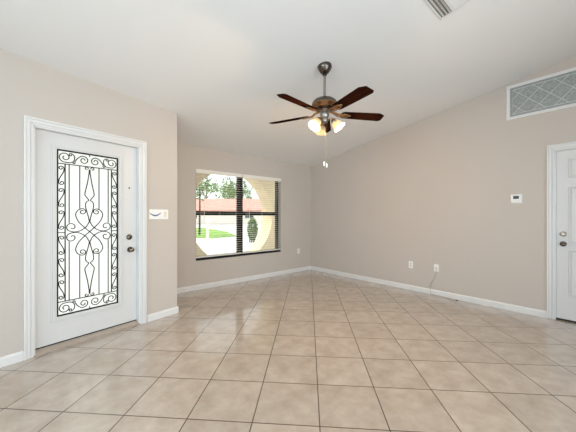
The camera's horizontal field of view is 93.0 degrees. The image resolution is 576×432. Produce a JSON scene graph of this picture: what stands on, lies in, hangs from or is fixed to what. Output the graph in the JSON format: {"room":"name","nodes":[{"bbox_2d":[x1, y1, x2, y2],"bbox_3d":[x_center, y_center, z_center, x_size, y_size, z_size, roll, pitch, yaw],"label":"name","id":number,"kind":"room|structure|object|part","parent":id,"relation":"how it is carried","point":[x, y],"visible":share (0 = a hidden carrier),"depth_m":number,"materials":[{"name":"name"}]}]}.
{"room":"empty living room","nodes":[
{"label":"empty living room","id":0,"kind":"room"},
{"bbox_2d":[0,49,176,356],"bbox_3d":[-2.699,-0.132,1.968,0.121,2.772,4.063,0,0,36],"label":"wall","id":1,"kind":"structure","parent":0,"point":[28,87],"depth_m":2.63,"materials":[{"name":"beige paint"}]},
{"bbox_2d":[0,351,23,367],"bbox_3d":[-3.079,1.212,1.339,0.016,0.083,2.600,0,0,36],"label":"baseboard","id":2,"kind":"structure","parent":1,"relation":"attached to","point":[13,358],"depth_m":2.32,"materials":[{"name":"white wood"}]},
{"bbox_2d":[23,115,146,360],"bbox_3d":[-2.039,0.186,2.845,0.144,2.136,1.058,0,0,36],"label":"door","id":3,"kind":"structure","parent":1,"relation":"in","point":[85,197],"depth_m":2.77,"materials":[{"name":"white wood"}]},
{"bbox_3d":[-2.054,0.156,2.837,0.011,1.708,0.632,0,0,36],"label":"glass moulding","id":4,"kind":"part","parent":3,"relation":"part of","materials":[{"name":"white glass"}]},
{"bbox_3d":[-2.073,0.156,2.851,0.006,1.636,0.560,0,0,36],"label":"glass pane","id":5,"kind":"part","parent":3,"relation":"part of","materials":[{"name":"glass"}]},
{"bbox_3d":[-1.799,0.380,3.136,0.064,0.064,0.064,0,0,36],"label":"knob","id":6,"kind":"part","parent":3,"relation":"part of","materials":[{"name":"silver metal"}]},
{"bbox_2d":[149,209,167,218],"bbox_3d":[-1.591,-0.032,3.354,0.021,0.111,0.226,0,0,36],"label":"switch plate","id":7,"kind":"object","parent":1,"relation":"attached to","point":[153,213],"visible":1,"depth_m":3.35,"materials":[{"name":"white plastic"}]},
{"bbox_2d":[150,210,162,217],"bbox_3d":[-1.607,-0.028,3.337,0.005,0.100,0.161,0,0,36],"label":"switch","id":8,"kind":"object","parent":7,"relation":"attached to","point":[153,213],"depth_m":3.34,"materials":[{"name":"white plastic"}]},
{"bbox_2d":[147,306,178,321],"bbox_3d":[-1.553,1.212,3.412,0.015,0.083,0.403,0,0,36],"label":"baseboard","id":9,"kind":"structure","parent":1,"relation":"attached to","point":[174,310],"depth_m":3.39,"materials":[{"name":"white wood"}]},
{"bbox_2d":[196,173,274,255],"bbox_3d":[-0.710,0.004,7.863,6.500,2.620,0.500,0,0,-41],"label":"wall","id":10,"kind":"structure","parent":0,"point":[252,182],"depth_m":7.76,"materials":[{"name":"beige paint"}]},
{"bbox_2d":[177,144,310,287],"bbox_3d":[-0.809,0.019,5.449,3.740,2.470,0.170,0,0,-41],"label":"wall","id":11,"kind":"structure","parent":0,"point":[294,193],"depth_m":5.26,"materials":[{"name":"beige paint"}]},
{"bbox_2d":[196,177,280,260],"bbox_3d":[-0.911,-0.033,5.345,1.880,1.577,0.154,0,0,-41],"label":"window","id":12,"kind":"structure","parent":11,"relation":"in","point":[239,197],"depth_m":5.35,"materials":[{"name":"brown metal"}]},
{"bbox_3d":[-1.306,-0.061,5.068,0.830,0.072,0.038,0,0,-41],"label":"meeting rail","id":13,"kind":"part","parent":12,"relation":"part of","materials":[{"name":"brown metal"}]},
{"bbox_2d":[196,169,241,257],"bbox_3d":[-1.246,-0.052,4.993,0.905,1.536,0.074,0,0,-41],"label":"window blind","id":14,"kind":"object","parent":12,"relation":"attached to","point":[235,175],"visible":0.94,"depth_m":4.99,"materials":[{"name":"plastic"}]},
{"bbox_3d":[-1.253,0.707,5.001,0.897,0.018,0.046,0,0,-41],"label":"rail","id":15,"kind":"part","parent":14,"relation":"part of","materials":[{"name":"plastic"}]},
{"bbox_3d":[-0.894,0.752,5.325,1.880,0.008,0.102,0,0,-41],"label":"sill","id":16,"kind":"part","parent":12,"relation":"part of","materials":[{"name":"brown metal"}]},
{"bbox_3d":[-0.590,-0.061,5.685,0.860,0.072,0.038,0,0,-41],"label":"meeting rail","id":17,"kind":"part","parent":12,"relation":"part of","materials":[{"name":"brown metal"}]},
{"bbox_2d":[241,174,280,253],"bbox_3d":[-0.532,-0.052,5.608,0.955,1.536,0.074,0,0,-41],"label":"window blind","id":18,"kind":"object","parent":12,"relation":"attached to","point":[251,177],"visible":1,"depth_m":5.60,"materials":[{"name":"plastic"}]},
{"bbox_3d":[-0.539,0.707,5.615,0.947,0.018,0.046,0,0,-41],"label":"rail","id":19,"kind":"part","parent":18,"relation":"part of","materials":[{"name":"plastic"}]},
{"bbox_2d":[177,266,310,292],"bbox_3d":[-0.747,1.212,5.381,3.395,0.083,0.014,0,0,-41],"label":"baseboard","id":20,"kind":"structure","parent":11,"relation":"attached to","point":[248,278],"depth_m":5.19,"materials":[{"name":"white wood"}]},
{"bbox_2d":[0,270,575,431],"bbox_3d":[-0.040,1.329,1.644,7.600,0.150,7.000,0,0,-41],"label":"floor","id":21,"kind":"structure","parent":0,"point":[307,350],"depth_m":2.23,"materials":[{"name":"tile"}]},
{"bbox_2d":[0,0,575,165],"bbox_3d":[-0.040,-1.725,1.644,7.600,1.124,7.000,0,0,-41],"label":"ceiling","id":22,"kind":"structure","parent":0,"point":[222,66],"depth_m":2.72,"materials":[{"name":"paint"}]},
{"bbox_2d":[269,61,383,167],"bbox_3d":[0.374,-1.072,2.895,1.259,1.109,1.287,0,0,-41],"label":"ceiling fan","id":23,"kind":"object","parent":22,"relation":"hanging from","point":[324,105],"visible":1,"depth_m":2.87,"materials":[{"name":"brown wood"}]},
{"bbox_3d":[0.015,-1.099,3.121,0.486,0.007,0.140,0,13,27],"label":"blade","id":24,"kind":"part","parent":23,"relation":"part of","materials":[{"name":"brown wood"}]},
{"bbox_3d":[0.094,-1.099,2.630,0.486,0.007,0.140,0,13,-45],"label":"blade","id":25,"kind":"part","parent":23,"relation":"part of","materials":[{"name":"brown wood"}]},
{"bbox_3d":[0.281,-0.962,2.837,0.132,0.133,0.133,0,0,-41],"label":"lamp shade","id":26,"kind":"part","parent":23,"relation":"part of","materials":[{"name":"white glass"}]},
{"bbox_3d":[0.371,-0.962,3.079,0.126,0.133,0.131,0,0,-41],"label":"lamp shade","id":27,"kind":"part","parent":23,"relation":"part of","materials":[{"name":"white glass"}]},
{"bbox_3d":[0.458,-1.099,3.348,0.140,0.007,0.486,-13,-2,9],"label":"blade","id":28,"kind":"part","parent":23,"relation":"part of","materials":[{"name":"brown wood"}]},
{"bbox_3d":[0.535,-0.962,2.883,0.127,0.133,0.131,0,0,-41],"label":"lamp shade","id":29,"kind":"part","parent":23,"relation":"part of","materials":[{"name":"white glass"}]},
{"bbox_3d":[0.585,-1.099,2.554,0.140,0.007,0.486,15,-7,-26],"label":"blade","id":30,"kind":"part","parent":23,"relation":"part of","materials":[{"name":"brown wood"}]},
{"bbox_3d":[0.810,-1.099,2.997,0.486,0.007,0.140,0,-13,-9],"label":"blade","id":31,"kind":"part","parent":23,"relation":"part of","materials":[{"name":"brown wood"}]},
{"bbox_2d":[424,0,470,19],"bbox_3d":[1.350,-1.798,2.190,0.380,0.067,0.376,0,0,-41],"label":"ceiling vent","id":32,"kind":"object","parent":22,"relation":"in","point":[441,8],"visible":1,"depth_m":2.31,"materials":[{"name":"white metal"}]},
{"bbox_2d":[311,55,575,310],"bbox_3d":[2.752,-0.442,4.048,0.170,3.391,6.600,0,0,-41],"label":"wall","id":33,"kind":"structure","parent":0,"point":[438,188],"depth_m":4.20,"materials":[{"name":"beige paint"}]},
{"bbox_2d":[311,266,546,317],"bbox_3d":[1.867,1.212,4.935,0.014,0.083,4.100,0,0,-41],"label":"baseboard","id":34,"kind":"structure","parent":33,"relation":"attached to","point":[536,312],"depth_m":4.23,"materials":[{"name":"white wood"}]},
{"bbox_2d":[434,264,438,271],"bbox_3d":[2.363,0.820,4.357,0.018,0.116,0.072,0,0,-41],"label":"cable plate","id":35,"kind":"object","parent":33,"relation":"attached to","point":[436,267],"visible":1,"depth_m":4.36,"materials":[{"name":"white plastic"}]},
{"bbox_2d":[511,194,521,202],"bbox_3d":[3.006,-0.236,3.601,0.028,0.116,0.120,0,0,-41],"label":"thermostat","id":36,"kind":"object","parent":33,"relation":"attached to","point":[515,198],"visible":1,"depth_m":3.59,"materials":[{"name":"white plastic"}]},
{"bbox_2d":[506,67,575,120],"bbox_3d":[3.514,-1.520,3.022,0.014,0.457,1.750,0,0,-41],"label":"transom panel","id":37,"kind":"object","parent":33,"relation":"attached to","point":[555,91],"visible":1,"depth_m":3.42,"materials":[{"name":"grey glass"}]},
{"bbox_2d":[547,141,575,322],"bbox_3d":[3.561,0.189,3.039,0.162,2.131,0.987,0,0,-41],"label":"door","id":38,"kind":"structure","parent":33,"relation":"in","point":[561,158],"depth_m":3.31,"materials":[{"name":"wood"}]},
{"bbox_3d":[3.293,0.329,3.275,0.064,0.064,0.064,0,0,-41],"label":"knob","id":39,"kind":"part","parent":38,"relation":"part of","materials":[{"name":"silver metal"}]},
{"label":"outside","id":40,"kind":"structure","parent":0,"visible":0},
{"bbox_2d":[196,224,260,254],"bbox_3d":[-15.519,1.409,71.120,180.000,0.190,121.100,0,0,-41],"label":"ground","id":41,"kind":"structure","parent":40,"point":[227,228],"depth_m":14.43,"materials":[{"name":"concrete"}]},
{"bbox_2d":[205,218,210,239],"bbox_3d":[-4.476,0.699,15.180,0.200,1.230,0.520,0,0,0],"label":"mailbox","id":42,"kind":"object","parent":41,"relation":"on","point":[206,219],"visible":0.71,"depth_m":15.14,"materials":[{"name":"white paint"}]},
{"bbox_3d":[-4.476,0.809,15.200,0.120,1.010,0.120,0,0,0],"label":"post","id":43,"kind":"part","parent":42,"relation":"part of","materials":[{"name":"white paint"}]},
{"bbox_2d":[196,177,220,198],"bbox_3d":[-22.939,-4.978,77.008,8.350,12.541,8.292,0,0,-12],"label":"shade tree","id":44,"kind":"object","parent":41,"relation":"on","point":[210,192],"visible":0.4,"depth_m":75.80,"materials":[{"name":"green plant"}]},
{"bbox_2d":[196,228,233,237],"bbox_3d":[-7.587,1.309,25.110,3.218,0.030,18.109,0,0,-21],"label":"lawn","id":45,"kind":"structure","parent":41,"relation":"on","point":[215,233],"depth_m":19.76,"materials":[{"name":"green plant"}]},
{"bbox_2d":[196,176,217,234],"bbox_3d":[-6.160,-1.357,18.991,2.386,5.294,2.715,0,0,8],"label":"shade tree","id":46,"kind":"object","parent":45,"relation":"on","point":[208,180],"visible":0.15,"depth_m":18.96,"materials":[{"name":"green plant"}]},
{"bbox_2d":[196,199,261,223],"bbox_3d":[-10.908,-1.016,51.500,19.900,4.660,10.600,0,0,0],"label":"neighbor house","id":47,"kind":"structure","parent":41,"relation":"on","point":[255,206],"depth_m":47.00,"materials":[{"name":"white paint"}]},
{"bbox_2d":[212,177,252,198],"bbox_3d":[-13.865,-4.120,63.996,9.110,10.830,8.807,0,0,28],"label":"shade tree","id":48,"kind":"object","parent":41,"relation":"on","point":[231,190],"visible":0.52,"depth_m":62.81,"materials":[{"name":"green plant"}]},
{"bbox_2d":[244,186,252,198],"bbox_3d":[-11.858,-4.358,81.876,4.616,11.299,3.741,0,0,-42],"label":"shade tree","id":49,"kind":"object","parent":41,"relation":"on","point":[246,186],"visible":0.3,"depth_m":81.84,"materials":[{"name":"green plant"}]},
{"bbox_2d":[247,216,257,242],"bbox_3d":[-1.814,0.651,13.988,0.599,1.332,0.611,0,0,-41],"label":"shrub","id":50,"kind":"object","parent":41,"relation":"on","point":[254,229],"visible":0.88,"depth_m":13.88,"materials":[{"name":"green plant"}]}
]}

